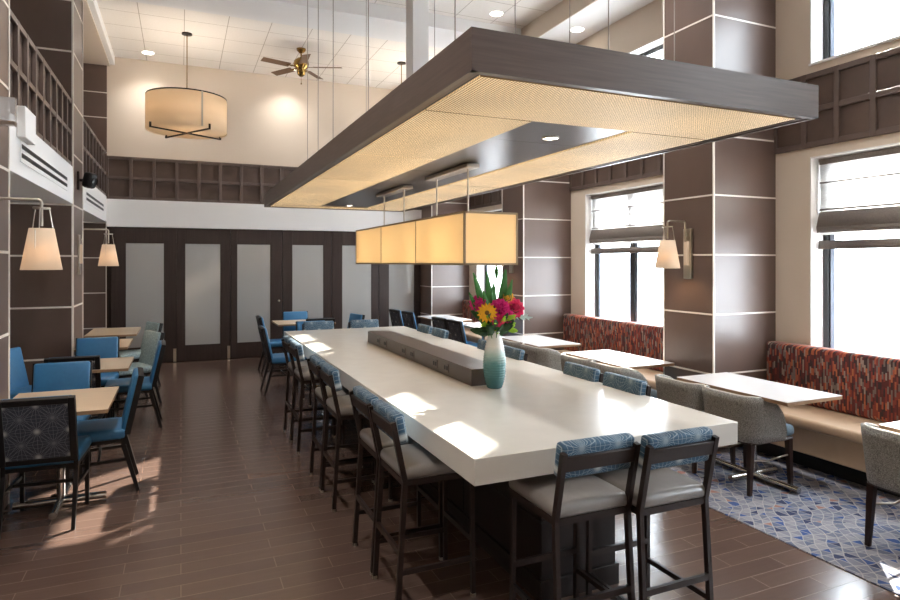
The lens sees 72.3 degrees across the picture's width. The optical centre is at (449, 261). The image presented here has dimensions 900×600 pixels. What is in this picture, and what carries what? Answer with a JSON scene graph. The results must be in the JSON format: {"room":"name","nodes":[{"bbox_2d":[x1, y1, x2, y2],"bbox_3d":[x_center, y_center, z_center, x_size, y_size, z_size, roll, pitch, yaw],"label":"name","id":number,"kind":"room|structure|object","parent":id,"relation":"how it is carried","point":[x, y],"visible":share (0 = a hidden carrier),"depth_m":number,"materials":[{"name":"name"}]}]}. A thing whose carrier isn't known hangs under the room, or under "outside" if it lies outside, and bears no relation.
{"room":"eatery","nodes":[
{"label":"eatery","id":0,"kind":"room"},
{"bbox_2d":[0,0,9,508],"bbox_3d":[-3.150,-0.780,2.918,1.163,5.060,2.884,0,0,-24],"label":"wall","id":1,"kind":"structure","parent":0,"point":[4,4],"depth_m":4.36,"materials":[{"name":"brown laminate"}]},
{"bbox_2d":[0,105,35,144],"bbox_3d":[-3.065,-1.020,4.409,0.200,0.340,1.385,0,0,-24],"label":"speaker","id":2,"kind":"object","parent":1,"relation":"attached to","point":[26,120],"visible":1,"depth_m":4.70,"materials":[{"name":"white paint"}]},
{"bbox_2d":[0,197,62,269],"bbox_3d":[-2.716,-0.130,3.910,0.440,0.559,0.231,0,0,-24],"label":"wall sconce","id":3,"kind":"object","parent":1,"relation":"attached to","point":[41,250],"visible":1,"depth_m":3.89,"materials":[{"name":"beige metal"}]},
{"bbox_2d":[10,9,71,165],"bbox_3d":[-3.822,-1.485,5.773,0.085,0.770,2.860,0,0,-24],"label":"wall paneling","id":4,"kind":"structure","parent":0,"point":[33,84],"depth_m":5.59,"materials":[{"name":"brown wood"}]},
{"bbox_2d":[10,0,82,384],"bbox_3d":[-5.039,-0.780,7.243,1.163,5.060,0.784,0,0,-24],"label":"pillar","id":5,"kind":"structure","parent":0,"point":[46,306],"depth_m":7.05,"materials":[{"name":"brown laminate"}]},
{"bbox_2d":[77,171,97,189],"bbox_3d":[-4.391,-0.980,7.467,0.218,0.220,0.163,0,0,-24],"label":"wall speaker","id":6,"kind":"object","parent":5,"relation":"attached to","point":[89,180],"visible":1,"depth_m":7.42,"materials":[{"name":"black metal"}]},
{"bbox_2d":[77,228,118,273],"bbox_3d":[-4.309,-0.130,7.557,0.440,0.559,0.231,0,0,-24],"label":"wall sconce","id":7,"kind":"object","parent":5,"relation":"attached to","point":[108,255],"visible":1,"depth_m":7.51,"materials":[{"name":"fabric"}]},
{"bbox_2d":[10,112,106,221],"bbox_3d":[-5.025,-0.885,7.201,1.156,0.430,6.480,0,0,-24],"label":"wall","id":8,"kind":"structure","parent":0,"point":[25,182],"depth_m":5.94,"materials":[{"name":"white paint"}]},
{"bbox_2d":[20,139,67,190],"bbox_3d":[-3.768,-0.875,5.775,0.006,0.190,2.180,0,0,-24],"label":"air vent","id":9,"kind":"object","parent":8,"relation":"in","point":[31,157],"visible":0.95,"depth_m":5.54,"materials":[{"name":"metal"}]},
{"bbox_2d":[83,117,105,195],"bbox_3d":[-5.271,-1.485,9.090,0.085,0.770,2.760,0,0,-24],"label":"grid","id":10,"kind":"object","parent":8,"relation":"on","point":[94,153],"visible":0.66,"depth_m":9.07,"materials":[{"name":"brown wood"}]},
{"bbox_2d":[86,188,103,213],"bbox_3d":[-5.179,-0.875,9.005,0.006,0.190,2.030,0,0,-24],"label":"air vent","id":11,"kind":"object","parent":8,"relation":"in","point":[92,200],"visible":0.98,"depth_m":8.87,"materials":[{"name":"metal"}]},
{"bbox_2d":[83,223,105,337],"bbox_3d":[-6.317,0.550,10.161,1.156,2.400,0.020,0,0,-24],"label":"wall panel","id":12,"kind":"object","parent":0,"point":[94,276],"visible":0.21,"depth_m":10.30,"materials":[{"name":"brown laminate"}]},
{"bbox_2d":[83,63,106,196],"bbox_3d":[-6.317,-2.205,10.161,1.156,2.210,0.020,0,0,-24],"label":"wall panel","id":13,"kind":"object","parent":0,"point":[94,75],"visible":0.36,"depth_m":10.32,"materials":[{"name":"brown laminate"}]},
{"bbox_2d":[82,0,109,65],"bbox_3d":[-3.221,-3.495,2.876,1.400,0.370,15.850,0,0,-24],"label":"ceiling","id":14,"kind":"structure","parent":0,"point":[94,52],"depth_m":9.32,"materials":[{"name":"beige paint"}]},
{"bbox_2d":[107,57,392,166],"bbox_3d":[-3.363,-0.965,11.571,8.100,5.430,0.200,0,0,-24],"label":"wall","id":15,"kind":"structure","parent":0,"point":[267,114],"depth_m":11.27,"materials":[{"name":"beige paint"}]},
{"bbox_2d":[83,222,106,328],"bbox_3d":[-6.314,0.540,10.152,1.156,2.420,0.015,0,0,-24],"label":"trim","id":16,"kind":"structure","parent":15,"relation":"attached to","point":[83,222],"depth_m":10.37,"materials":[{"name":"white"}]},
{"bbox_2d":[111,227,175,362],"bbox_3d":[-5.243,0.578,10.569,1.004,2.325,0.062,0,0,-24],"label":"door","id":17,"kind":"structure","parent":15,"relation":"in","point":[143,284],"depth_m":10.56,"materials":[{"name":"brown wood"}]},
{"bbox_2d":[177,229,229,360],"bbox_3d":[-4.372,0.578,10.949,0.880,2.325,0.062,0,0,-24],"label":"door","id":18,"kind":"structure","parent":15,"relation":"in","point":[203,255],"depth_m":10.93,"materials":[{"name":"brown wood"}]},
{"bbox_2d":[231,230,281,357],"bbox_3d":[-3.544,0.577,11.300,0.904,2.323,0.082,0,0,-24],"label":"door","id":19,"kind":"structure","parent":15,"relation":"in","point":[256,255],"depth_m":11.28,"materials":[{"name":"brown wood"}]},
{"bbox_2d":[107,227,419,362],"bbox_3d":[-3.200,0.578,11.517,5.644,2.345,0.030,0,0,-24],"label":"door frame","id":20,"kind":"structure","parent":15,"relation":"attached to","point":[108,228],"depth_m":10.80,"materials":[{"name":"brown wood"}]},
{"bbox_2d":[107,155,420,209],"bbox_3d":[-2.822,-1.425,11.663,6.454,0.730,0.065,0,0,-24],"label":"wall paneling","id":21,"kind":"structure","parent":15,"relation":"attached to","point":[131,178],"depth_m":10.89,"materials":[{"name":"brown wood"}]},
{"bbox_2d":[106,199,421,231],"bbox_3d":[-3.186,-0.828,11.485,5.644,0.465,0.100,0,0,-24],"label":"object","id":22,"kind":"structure","parent":15,"relation":"attached to","point":[119,212],"depth_m":11.13,"materials":[{"name":"white paint"}]},
{"bbox_2d":[282,231,331,352],"bbox_3d":[-2.707,0.577,11.683,0.920,2.323,0.050,0,0,-24],"label":"door","id":23,"kind":"structure","parent":15,"relation":"in","point":[306,255],"depth_m":11.66,"materials":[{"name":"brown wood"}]},
{"bbox_2d":[332,232,378,328],"bbox_3d":[-1.851,0.577,12.057,0.932,2.323,0.050,0,0,-24],"label":"door","id":24,"kind":"structure","parent":15,"relation":"in","point":[355,287],"depth_m":11.99,"materials":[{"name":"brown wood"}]},
{"bbox_2d":[379,264,418,326],"bbox_3d":[-1.026,0.577,12.417,0.852,2.323,0.050,0,0,-24],"label":"door","id":25,"kind":"structure","parent":15,"relation":"in","point":[398,284],"depth_m":12.38,"materials":[{"name":"brown wood"}]},
{"bbox_2d":[521,0,596,37],"bbox_3d":[2.701,-3.340,5.463,0.015,0.280,15.850,0,0,-24],"label":"trim","id":26,"kind":"structure","parent":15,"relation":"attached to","point":[559,13],"depth_m":8.38,"materials":[{"name":"beige paint"}]},
{"bbox_2d":[96,0,562,89],"bbox_3d":[0.065,-3.580,4.311,5.770,0.200,15.850,0,0,-24],"label":"ceiling","id":27,"kind":"structure","parent":0,"point":[216,41],"depth_m":9.63,"materials":[{"name":"tile"}]},
{"bbox_2d":[87,0,114,64],"bbox_3d":[-2.547,-3.410,3.171,0.070,0.140,15.850,0,0,-24],"label":"trim","id":28,"kind":"structure","parent":27,"relation":"attached to","point":[93,6],"depth_m":8.94,"materials":[{"name":"white paint"}]},
{"bbox_2d":[145,32,226,139],"bbox_3d":[-4.005,-2.715,9.381,1.148,1.530,1.148,0,0,-24],"label":"drum pendant","id":29,"kind":"object","parent":27,"relation":"hanging from","point":[176,112],"visible":1,"depth_m":8.96,"materials":[{"name":"fabric"}]},
{"bbox_2d":[146,124,225,137],"bbox_3d":[-4.005,-2.000,9.381,1.128,0.004,1.128,0,0,-24],"label":"diffuser","id":30,"kind":"object","parent":29,"relation":"attached to","point":[216,131],"depth_m":9.34,"materials":[{"name":"fabric"}]},
{"bbox_2d":[261,47,341,83],"bbox_3d":[-2.421,-3.189,10.021,1.290,0.582,1.249,0,0,-24],"label":"ceiling fan","id":31,"kind":"object","parent":27,"relation":"hanging from","point":[300,63],"visible":0.98,"depth_m":9.99,"materials":[{"name":"gold metal"}]},
{"bbox_2d":[125,0,520,48],"bbox_3d":[-1.715,-3.385,8.385,5.770,0.190,0.740,0,0,-24],"label":"ceiling beam","id":32,"kind":"structure","parent":27,"relation":"attached to","point":[386,22],"depth_m":8.32,"materials":[{"name":"white paint"}]},
{"bbox_2d":[264,0,818,264],"bbox_3d":[-0.292,-1.729,5.508,1.900,3.502,6.210,0,0,-24],"label":"light canopy","id":33,"kind":"object","parent":27,"relation":"hanging from","point":[523,109],"depth_m":3.43,"materials":[{"name":"brown wood"}]},
{"bbox_2d":[420,198,468,326],"bbox_3d":[-0.111,-0.725,12.528,0.834,4.950,0.659,0,0,-24],"label":"column","id":34,"kind":"structure","parent":0,"point":[443,288],"depth_m":12.24,"materials":[{"name":"brown laminate"}]},
{"bbox_2d":[0,357,899,599],"bbox_3d":[-0.151,1.849,4.217,8.100,0.201,16.250,0,0,-24],"label":"floor","id":35,"kind":"structure","parent":0,"point":[225,506],"depth_m":3.97,"materials":[{"name":"brown wood"}]},
{"bbox_2d":[10,347,31,398],"bbox_3d":[-4.175,1.311,6.136,0.574,0.884,0.450,0,0,-4],"label":"dining chair","id":36,"kind":"object","parent":35,"relation":"on","point":[19,383],"visible":0.36,"depth_m":6.18,"materials":[{"name":"blue fabric"}]},
{"bbox_2d":[0,395,91,538],"bbox_3d":[-2.740,1.311,4.181,0.450,0.884,0.573,0,0,-21],"label":"dining chair","id":37,"kind":"object","parent":35,"relation":"on","point":[37,433],"visible":1,"depth_m":3.98,"materials":[{"name":"black fabric"}]},
{"bbox_2d":[31,360,91,476],"bbox_3d":[-3.264,1.311,5.124,0.450,0.884,0.573,0,0,-24],"label":"dining chair","id":38,"kind":"object","parent":35,"relation":"on","point":[56,376],"visible":0.26,"depth_m":5.30,"materials":[{"name":"blue fabric"}]},
{"bbox_2d":[12,386,118,519],"bbox_3d":[-2.804,1.371,4.439,0.675,0.741,0.840,0,0,-24],"label":"cafe table","id":39,"kind":"object","parent":35,"relation":"on","point":[89,401],"visible":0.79,"depth_m":4.43,"materials":[{"name":"brown"}]},
{"bbox_2d":[44,355,104,447],"bbox_3d":[-3.563,1.311,5.884,0.450,0.884,0.573,0,0,-24],"label":"dining chair","id":40,"kind":"object","parent":35,"relation":"on","point":[96,377],"visible":0.23,"depth_m":5.71,"materials":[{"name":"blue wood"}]},
{"bbox_2d":[75,336,119,417],"bbox_3d":[-3.969,1.311,6.889,0.450,0.884,0.573,0,0,-24],"label":"dining chair","id":41,"kind":"object","parent":35,"relation":"on","point":[106,347],"visible":0.5,"depth_m":7.06,"materials":[{"name":"blue fabric"}]},
{"bbox_2d":[74,338,132,402],"bbox_3d":[-4.223,1.371,7.551,0.545,0.741,0.900,0,0,-24],"label":"cafe table","id":42,"kind":"object","parent":35,"relation":"on","point":[124,344],"visible":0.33,"depth_m":7.56,"materials":[{"name":"brown"}]},
{"bbox_2d":[65,367,143,490],"bbox_3d":[-2.703,1.311,4.792,0.573,0.884,0.450,0,0,-28],"label":"dining chair","id":43,"kind":"object","parent":35,"relation":"on","point":[106,430],"visible":0.77,"depth_m":4.70,"materials":[{"name":"blue fabric"}]},
{"bbox_2d":[90,357,133,419],"bbox_3d":[-3.528,1.371,6.010,0.745,0.741,0.760,0,0,-24],"label":"cafe table","id":44,"kind":"object","parent":35,"relation":"on","point":[121,363],"visible":0.23,"depth_m":6.01,"materials":[{"name":"brown"}]},
{"bbox_2d":[84,327,140,337],"bbox_3d":[-4.852,1.371,8.902,0.635,0.741,1.040,0,0,-24],"label":"cafe table","id":45,"kind":"object","parent":35,"relation":"on","point":[124,331],"visible":0.52,"depth_m":8.74,"materials":[{"name":"brown"}]},
{"bbox_2d":[105,340,165,427],"bbox_3d":[-3.348,1.311,6.571,0.573,0.884,0.450,0,0,-26],"label":"dining chair","id":46,"kind":"object","parent":35,"relation":"on","point":[150,382],"visible":0.77,"depth_m":6.46,"materials":[{"name":"blue fabric"}]},
{"bbox_2d":[119,321,162,384],"bbox_3d":[-4.443,1.311,8.717,0.450,0.884,0.573,0,0,42],"label":"dining chair","id":47,"kind":"object","parent":35,"relation":"on","point":[154,326],"visible":0.41,"depth_m":8.74,"materials":[{"name":"black"}]},
{"bbox_2d":[118,330,164,410],"bbox_3d":[-3.881,1.311,7.555,0.450,0.884,0.573,0,0,42],"label":"dining chair","id":48,"kind":"object","parent":35,"relation":"on","point":[151,338],"visible":0.52,"depth_m":7.59,"materials":[{"name":"black"}]},
{"bbox_2d":[256,316,288,373],"bbox_3d":[-2.810,1.311,9.925,0.573,0.884,0.450,0,0,-24],"label":"dining chair","id":49,"kind":"object","parent":35,"relation":"on","point":[275,343],"visible":0.34,"depth_m":9.73,"materials":[{"name":"blue fabric"}]},
{"bbox_2d":[258,325,297,395],"bbox_3d":[-2.287,1.311,8.353,0.573,0.884,0.450,0,0,-24],"label":"dining chair","id":50,"kind":"object","parent":35,"relation":"on","point":[275,359],"visible":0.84,"depth_m":8.13,"materials":[{"name":"blue fabric"}]},
{"bbox_2d":[282,311,307,352],"bbox_3d":[-2.622,1.311,10.598,0.450,0.884,0.573,0,0,-24],"label":"dining chair","id":51,"kind":"object","parent":35,"relation":"on","point":[295,315],"visible":0.22,"depth_m":10.75,"materials":[{"name":"blue fabric"}]},
{"bbox_2d":[272,319,335,366],"bbox_3d":[-2.466,1.371,10.354,0.930,0.741,0.750,0,0,-24],"label":"cafe table","id":52,"kind":"object","parent":35,"relation":"on","point":[276,322],"visible":0.37,"depth_m":10.18,"materials":[{"name":"brown"}]},
{"bbox_2d":[281,336,332,440],"bbox_3d":[-1.444,1.255,6.277,0.482,0.991,0.422,0,0,-24],"label":"bar stool","id":53,"kind":"object","parent":35,"relation":"on","point":[286,340],"visible":0.46,"depth_m":6.35,"materials":[{"name":"black wood"}]},
{"bbox_2d":[287,340,344,453],"bbox_3d":[-1.280,1.255,5.901,0.482,0.991,0.422,0,0,-24],"label":"bar stool","id":54,"kind":"object","parent":35,"relation":"on","point":[302,374],"visible":0.62,"depth_m":5.75,"materials":[{"name":"black wood"}]},
{"bbox_2d":[302,321,333,406],"bbox_3d":[-1.610,1.255,7.733,0.422,0.991,0.482,0,0,-24],"label":"bar stool","id":55,"kind":"object","parent":35,"relation":"on","point":[313,325],"visible":0.23,"depth_m":7.85,"materials":[{"name":"blue fabric"}]},
{"bbox_2d":[307,354,373,490],"bbox_3d":[-0.880,1.255,4.984,0.482,0.991,0.422,0,0,-24],"label":"bar stool","id":56,"kind":"object","parent":35,"relation":"on","point":[314,361],"visible":0.48,"depth_m":4.96,"materials":[{"name":"black wood"}]},
{"bbox_2d":[317,362,392,511],"bbox_3d":[-0.708,1.255,4.590,0.482,0.991,0.422,0,0,-24],"label":"bar stool","id":57,"kind":"object","parent":35,"relation":"on","point":[340,407],"visible":0.66,"depth_m":4.44,"materials":[{"name":"black wood"}]},
{"bbox_2d":[348,319,378,327],"bbox_3d":[-1.060,1.255,7.973,0.422,0.991,0.482,0,0,-24],"label":"bar stool","id":58,"kind":"object","parent":35,"relation":"on","point":[365,323],"visible":0.1,"depth_m":8.11,"materials":[{"name":"blue fabric"}]},
{"bbox_2d":[349,385,442,575],"bbox_3d":[-0.324,1.255,3.711,0.482,0.991,0.422,0,0,-24],"label":"bar stool","id":59,"kind":"object","parent":35,"relation":"on","point":[361,398],"visible":0.52,"depth_m":3.64,"materials":[{"name":"black wood"}]},
{"bbox_2d":[368,399,475,599],"bbox_3d":[-0.151,1.255,3.317,0.482,0.991,0.422,0,0,-24],"label":"bar stool","id":60,"kind":"object","parent":35,"relation":"on","point":[409,464],"visible":0.73,"depth_m":3.21,"materials":[{"name":"black wood"}]},
{"bbox_2d":[431,327,450,338],"bbox_3d":[-0.284,1.255,6.947,0.482,0.991,0.422,0,0,-24],"label":"bar stool","id":61,"kind":"object","parent":35,"relation":"on","point":[437,332],"visible":0.12,"depth_m":6.92,"materials":[{"name":"blue fabric"}]},
{"bbox_2d":[284,326,737,599],"bbox_3d":[-0.254,1.300,5.421,1.556,0.900,5.360,0,0,-24],"label":"table","id":62,"kind":"object","parent":35,"relation":"on","point":[492,438],"visible":0.58,"depth_m":3.49,"materials":[{"name":"beige stone"}]},
{"bbox_2d":[368,330,485,385],"bbox_3d":[-0.257,0.792,5.426,0.248,0.115,2.550,0,0,-24],"label":"box","id":63,"kind":"object","parent":62,"relation":"on","point":[468,370],"visible":0.98,"depth_m":4.98,"materials":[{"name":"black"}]},
{"bbox_2d":[483,331,505,388],"bbox_3d":[0.301,0.657,4.169,0.158,0.385,0.158,0,0,-24],"label":"vase","id":64,"kind":"object","parent":62,"relation":"on","point":[494,360],"visible":0.94,"depth_m":4.11,"materials":[{"name":"ceramic"}]},
{"bbox_2d":[469,295,485,310],"bbox_3d":[0.216,0.390,4.115,0.171,0.341,0.070,0,0,-13],"label":"carnation","id":65,"kind":"object","parent":64,"relation":"in","point":[480,301],"visible":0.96,"depth_m":4.10,"materials":[{"name":"pink plant"}]},
{"bbox_2d":[477,303,496,337],"bbox_3d":[0.269,0.414,4.067,0.167,0.295,0.100,0,0,-43],"label":"gerbera","id":66,"kind":"object","parent":64,"relation":"in","point":[485,310],"visible":0.99,"depth_m":4.04,"materials":[{"name":"yellow plant"}]},
{"bbox_2d":[490,298,509,318],"bbox_3d":[0.322,0.400,4.088,0.127,0.321,0.096,0,0,40],"label":"carnation","id":67,"kind":"object","parent":64,"relation":"in","point":[498,303],"visible":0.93,"depth_m":4.08,"materials":[{"name":"pink plant"}]},
{"bbox_2d":[468,266,532,336],"bbox_3d":[0.336,0.270,4.190,0.298,0.489,0.427,0,0,33],"label":"foliage spray","id":68,"kind":"object","parent":64,"relation":"in","point":[487,329],"visible":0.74,"depth_m":4.12,"materials":[{"name":"green plant"}]},
{"bbox_2d":[501,298,524,336],"bbox_3d":[0.410,0.402,4.169,0.196,0.319,0.071,0,0,-1],"label":"carnation","id":69,"kind":"object","parent":64,"relation":"in","point":[517,305],"visible":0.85,"depth_m":4.17,"materials":[{"name":"pink plant"}]},
{"bbox_2d":[504,345,527,360],"bbox_3d":[0.377,1.255,5.435,0.482,0.991,0.422,0,0,-24],"label":"bar stool","id":70,"kind":"object","parent":35,"relation":"on","point":[510,352],"visible":0.1,"depth_m":5.39,"materials":[{"name":"blue fabric"}]},
{"bbox_2d":[509,432,640,599],"bbox_3d":[0.555,1.255,2.838,0.422,0.991,0.482,0,0,-24],"label":"bar stool","id":71,"kind":"object","parent":35,"relation":"on","point":[573,495],"visible":0.94,"depth_m":2.71,"materials":[{"name":"grey leather"}]},
{"bbox_2d":[563,361,603,382],"bbox_3d":[0.797,1.255,4.473,0.482,0.991,0.422,0,0,-24],"label":"bar stool","id":72,"kind":"object","parent":35,"relation":"on","point":[587,373],"visible":0.16,"depth_m":4.48,"materials":[{"name":"blue fabric"}]},
{"bbox_2d":[603,372,650,396],"bbox_3d":[0.989,1.255,4.033,0.482,0.991,0.422,0,0,-24],"label":"bar stool","id":73,"kind":"object","parent":35,"relation":"on","point":[613,380],"visible":0.11,"depth_m":4.04,"materials":[{"name":"blue fabric"}]},
{"bbox_2d":[586,426,719,599],"bbox_3d":[0.946,1.255,2.944,0.422,0.991,0.482,0,0,-24],"label":"bar stool","id":74,"kind":"object","parent":35,"relation":"on","point":[658,488],"visible":0.82,"depth_m":2.80,"materials":[{"name":"wood"}]},
{"bbox_2d":[666,446,899,595],"bbox_3d":[2.301,1.747,5.288,1.550,0.006,15.850,0,0,-24],"label":"carpet","id":75,"kind":"object","parent":35,"relation":"on","point":[825,521],"visible":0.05,"depth_m":4.25,"materials":[{"name":"blue carpet"}]},
{"bbox_2d":[389,309,403,325],"bbox_3d":[-0.784,1.311,11.385,0.573,0.884,0.450,0,0,-28],"label":"dining chair","id":76,"kind":"object","parent":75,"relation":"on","point":[395,315],"visible":0.24,"depth_m":11.22,"materials":[{"name":"blue fabric"}]},
{"bbox_2d":[401,311,416,329],"bbox_3d":[-0.519,1.311,10.901,0.573,0.884,0.450,0,0,-28],"label":"dining chair","id":77,"kind":"object","parent":75,"relation":"on","point":[408,318],"visible":0.17,"depth_m":10.72,"materials":[{"name":"blue fabric"}]},
{"bbox_2d":[418,315,472,321],"bbox_3d":[-0.104,1.371,11.031,0.600,0.741,1.100,0,0,-24],"label":"cafe table","id":78,"kind":"object","parent":75,"relation":"on","point":[430,316],"visible":0.36,"depth_m":11.10,"materials":[{"name":"white"}]},
{"bbox_2d":[431,316,474,342],"bbox_3d":[0.058,1.311,9.756,0.573,0.884,0.450,0,0,-28],"label":"dining chair","id":79,"kind":"object","parent":75,"relation":"on","point":[438,322],"visible":0.17,"depth_m":9.62,"materials":[{"name":"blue fabric"}]},
{"bbox_2d":[446,319,477,346],"bbox_3d":[0.292,1.311,9.345,0.573,0.884,0.450,0,0,-28],"label":"dining chair","id":80,"kind":"object","parent":75,"relation":"on","point":[455,327],"visible":0.25,"depth_m":9.19,"materials":[{"name":"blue fabric"}]},
{"bbox_2d":[463,300,487,342],"bbox_3d":[0.672,1.252,10.939,0.610,0.984,2.870,0,0,-24],"label":"banquette","id":81,"kind":"object","parent":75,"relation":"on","point":[470,336],"visible":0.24,"depth_m":11.81,"materials":[{"name":"red"}]},
{"bbox_2d":[501,335,580,347],"bbox_3d":[1.117,1.371,7.886,0.600,0.741,1.040,0,0,-24],"label":"cafe table","id":82,"kind":"object","parent":75,"relation":"on","point":[538,341],"visible":0.42,"depth_m":7.75,"materials":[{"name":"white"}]},
{"bbox_2d":[521,343,561,370],"bbox_3d":[1.178,1.375,7.455,0.552,0.752,0.555,0,0,-24],"label":"barrel chair","id":83,"kind":"object","parent":75,"relation":"on","point":[550,358],"visible":0.44,"depth_m":7.18,"materials":[{"name":"grey"}]},
{"bbox_2d":[560,353,591,371],"bbox_3d":[1.511,1.375,6.618,0.552,0.752,0.555,0,0,-24],"label":"barrel chair","id":84,"kind":"object","parent":75,"relation":"on","point":[564,358],"visible":0.16,"depth_m":6.46,"materials":[{"name":"grey"}]},
{"bbox_2d":[556,313,662,389],"bbox_3d":[2.067,1.252,7.745,0.610,0.984,2.780,0,0,-24],"label":"banquette","id":85,"kind":"object","parent":75,"relation":"on","point":[593,333],"visible":0.25,"depth_m":7.95,"materials":[{"name":"red"}]},
{"bbox_2d":[564,349,673,368],"bbox_3d":[1.741,1.371,6.457,0.600,0.741,1.040,0,0,-24],"label":"cafe table","id":86,"kind":"object","parent":75,"relation":"on","point":[607,357],"visible":0.59,"depth_m":6.32,"materials":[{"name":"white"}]},
{"bbox_2d":[590,360,656,398],"bbox_3d":[1.723,1.375,6.133,0.552,0.752,0.555,0,0,-24],"label":"barrel chair","id":87,"kind":"object","parent":75,"relation":"on","point":[603,368],"visible":0.3,"depth_m":5.88,"materials":[{"name":"grey"}]},
{"bbox_2d":[655,374,735,473],"bbox_3d":[2.126,1.375,5.359,0.552,0.752,0.555,0,0,-24],"label":"barrel chair","id":88,"kind":"object","parent":75,"relation":"on","point":[690,395],"visible":0.42,"depth_m":5.17,"materials":[{"name":"grey"}]},
{"bbox_2d":[702,385,793,496],"bbox_3d":[2.342,1.375,4.864,0.552,0.752,0.555,0,0,-24],"label":"barrel chair","id":89,"kind":"object","parent":75,"relation":"on","point":[760,421],"visible":0.78,"depth_m":4.62,"materials":[{"name":"grey"}]},
{"bbox_2d":[677,372,841,493],"bbox_3d":[2.455,1.371,4.984,0.590,0.741,1.070,0,0,-24],"label":"cafe table","id":90,"kind":"object","parent":75,"relation":"on","point":[787,395],"visible":0.73,"depth_m":4.89,"materials":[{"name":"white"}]},
{"bbox_2d":[757,341,899,496],"bbox_3d":[3.445,1.252,4.593,0.610,0.984,2.780,0,0,-24],"label":"banquette","id":91,"kind":"object","parent":75,"relation":"on","point":[827,436],"visible":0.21,"depth_m":5.11,"materials":[{"name":"red"}]},
{"bbox_2d":[860,422,899,546],"bbox_3d":[2.846,1.375,3.687,0.552,0.752,0.555,0,0,-24],"label":"barrel chair","id":92,"kind":"object","parent":75,"relation":"on","point":[881,447],"visible":1,"depth_m":3.70,"materials":[{"name":"grey"}]},
{"bbox_2d":[879,421,899,432],"bbox_3d":[3.122,1.371,3.421,0.580,0.741,1.070,0,0,-24],"label":"cafe table","id":93,"kind":"object","parent":75,"relation":"on","point":[892,426],"visible":1,"depth_m":3.77,"materials":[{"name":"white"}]},
{"bbox_2d":[502,175,570,349],"bbox_3d":[1.304,-0.725,9.289,0.834,4.950,0.649,0,0,-24],"label":"column","id":94,"kind":"structure","parent":0,"point":[541,277],"depth_m":8.99,"materials":[{"name":"brown laminate"}]},
{"bbox_2d":[538,0,653,43],"bbox_3d":[3.135,-3.440,5.652,0.930,0.480,15.850,0,0,-24],"label":"ceiling","id":95,"kind":"structure","parent":0,"point":[594,18],"depth_m":8.10,"materials":[{"name":"white paint"}]},
{"bbox_2d":[469,0,899,344],"bbox_3d":[3.428,-0.750,5.780,0.290,5.000,15.850,0,0,-24],"label":"wall","id":96,"kind":"structure","parent":0,"point":[643,26],"depth_m":5.88,"materials":[{"name":"beige paint"}]},
{"bbox_2d":[469,190,501,209],"bbox_3d":[0.957,-1.390,11.063,0.045,0.680,2.890,0,0,-24],"label":"grid","id":97,"kind":"object","parent":96,"relation":"attached to","point":[492,198],"visible":0.11,"depth_m":11.68,"materials":[{"name":"brown wood"}]},
{"bbox_2d":[477,209,501,293],"bbox_3d":[1.076,-0.028,11.110,0.294,1.875,2.180,0,0,-24],"label":"window","id":98,"kind":"structure","parent":96,"relation":"in","point":[481,269],"depth_m":12.07,"materials":[{"name":"glass"}]},
{"bbox_2d":[569,154,662,190],"bbox_3d":[2.352,-1.390,7.870,0.045,0.680,2.800,0,0,-24],"label":"grid","id":99,"kind":"object","parent":96,"relation":"attached to","point":[651,166],"visible":0.28,"depth_m":8.15,"materials":[{"name":"brown wood"}]},
{"bbox_2d":[585,182,662,322],"bbox_3d":[2.471,-0.028,7.916,0.294,1.875,2.090,0,0,-24],"label":"window","id":100,"kind":"structure","parent":96,"relation":"in","point":[593,262],"depth_m":8.81,"materials":[{"name":"white paint"}]},
{"bbox_2d":[589,185,662,253],"bbox_3d":[2.438,-0.531,7.904,0.084,0.828,2.044,0,0,-24],"label":"blind","id":101,"kind":"object","parent":100,"relation":"attached to","point":[634,215],"visible":0.67,"depth_m":8.11,"materials":[{"name":"fabric"}]},
{"bbox_2d":[629,37,662,56],"bbox_3d":[2.471,-2.255,7.916,0.294,0.910,2.090,0,0,-24],"label":"window","id":102,"kind":"structure","parent":96,"relation":"in","point":[654,47],"depth_m":7.76,"materials":[{"name":"glass"}]},
{"bbox_2d":[774,47,899,153],"bbox_3d":[3.729,-1.390,4.717,0.045,0.680,2.800,0,0,-24],"label":"wall paneling","id":103,"kind":"structure","parent":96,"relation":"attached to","point":[859,98],"depth_m":5.31,"materials":[{"name":"brown wood"}]},
{"bbox_2d":[808,0,899,65],"bbox_3d":[3.848,-2.255,4.764,0.294,0.910,2.090,0,0,-24],"label":"window","id":104,"kind":"structure","parent":96,"relation":"in","point":[823,13],"depth_m":5.68,"materials":[{"name":"glass"}]},
{"bbox_2d":[810,142,899,348],"bbox_3d":[3.848,-0.028,4.764,0.294,1.875,2.090,0,0,-24],"label":"window","id":105,"kind":"structure","parent":96,"relation":"in","point":[823,262],"depth_m":5.68,"materials":[{"name":"white paint"}]},
{"bbox_2d":[816,147,899,248],"bbox_3d":[3.815,-0.531,4.752,0.084,0.828,2.044,0,0,-24],"label":"blind","id":106,"kind":"object","parent":105,"relation":"attached to","point":[860,192],"visible":1,"depth_m":5.34,"materials":[{"name":"fabric"}]},
{"bbox_2d":[663,0,775,450],"bbox_3d":[2.681,-0.725,6.136,0.834,4.950,0.649,0,0,-24],"label":"column","id":107,"kind":"structure","parent":0,"point":[721,319],"depth_m":5.87,"materials":[{"name":"brown laminate"}]},
{"bbox_2d":[655,220,692,278],"bbox_3d":[2.134,-0.119,5.875,0.386,0.559,0.231,0,0,-24],"label":"wall sconce","id":108,"kind":"object","parent":107,"relation":"attached to","point":[667,255],"visible":1,"depth_m":5.84,"materials":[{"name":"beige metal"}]},
{"label":"outside","id":109,"kind":"structure","parent":0,"visible":0},
{"bbox_2d":[490,273,899,356],"bbox_3d":[37.845,2.150,32.900,84.300,0.200,150.000,0,0,-24],"label":"ground","id":110,"kind":"structure","parent":109,"point":[868,306],"depth_m":29.03,"materials":[{"name":"white"}]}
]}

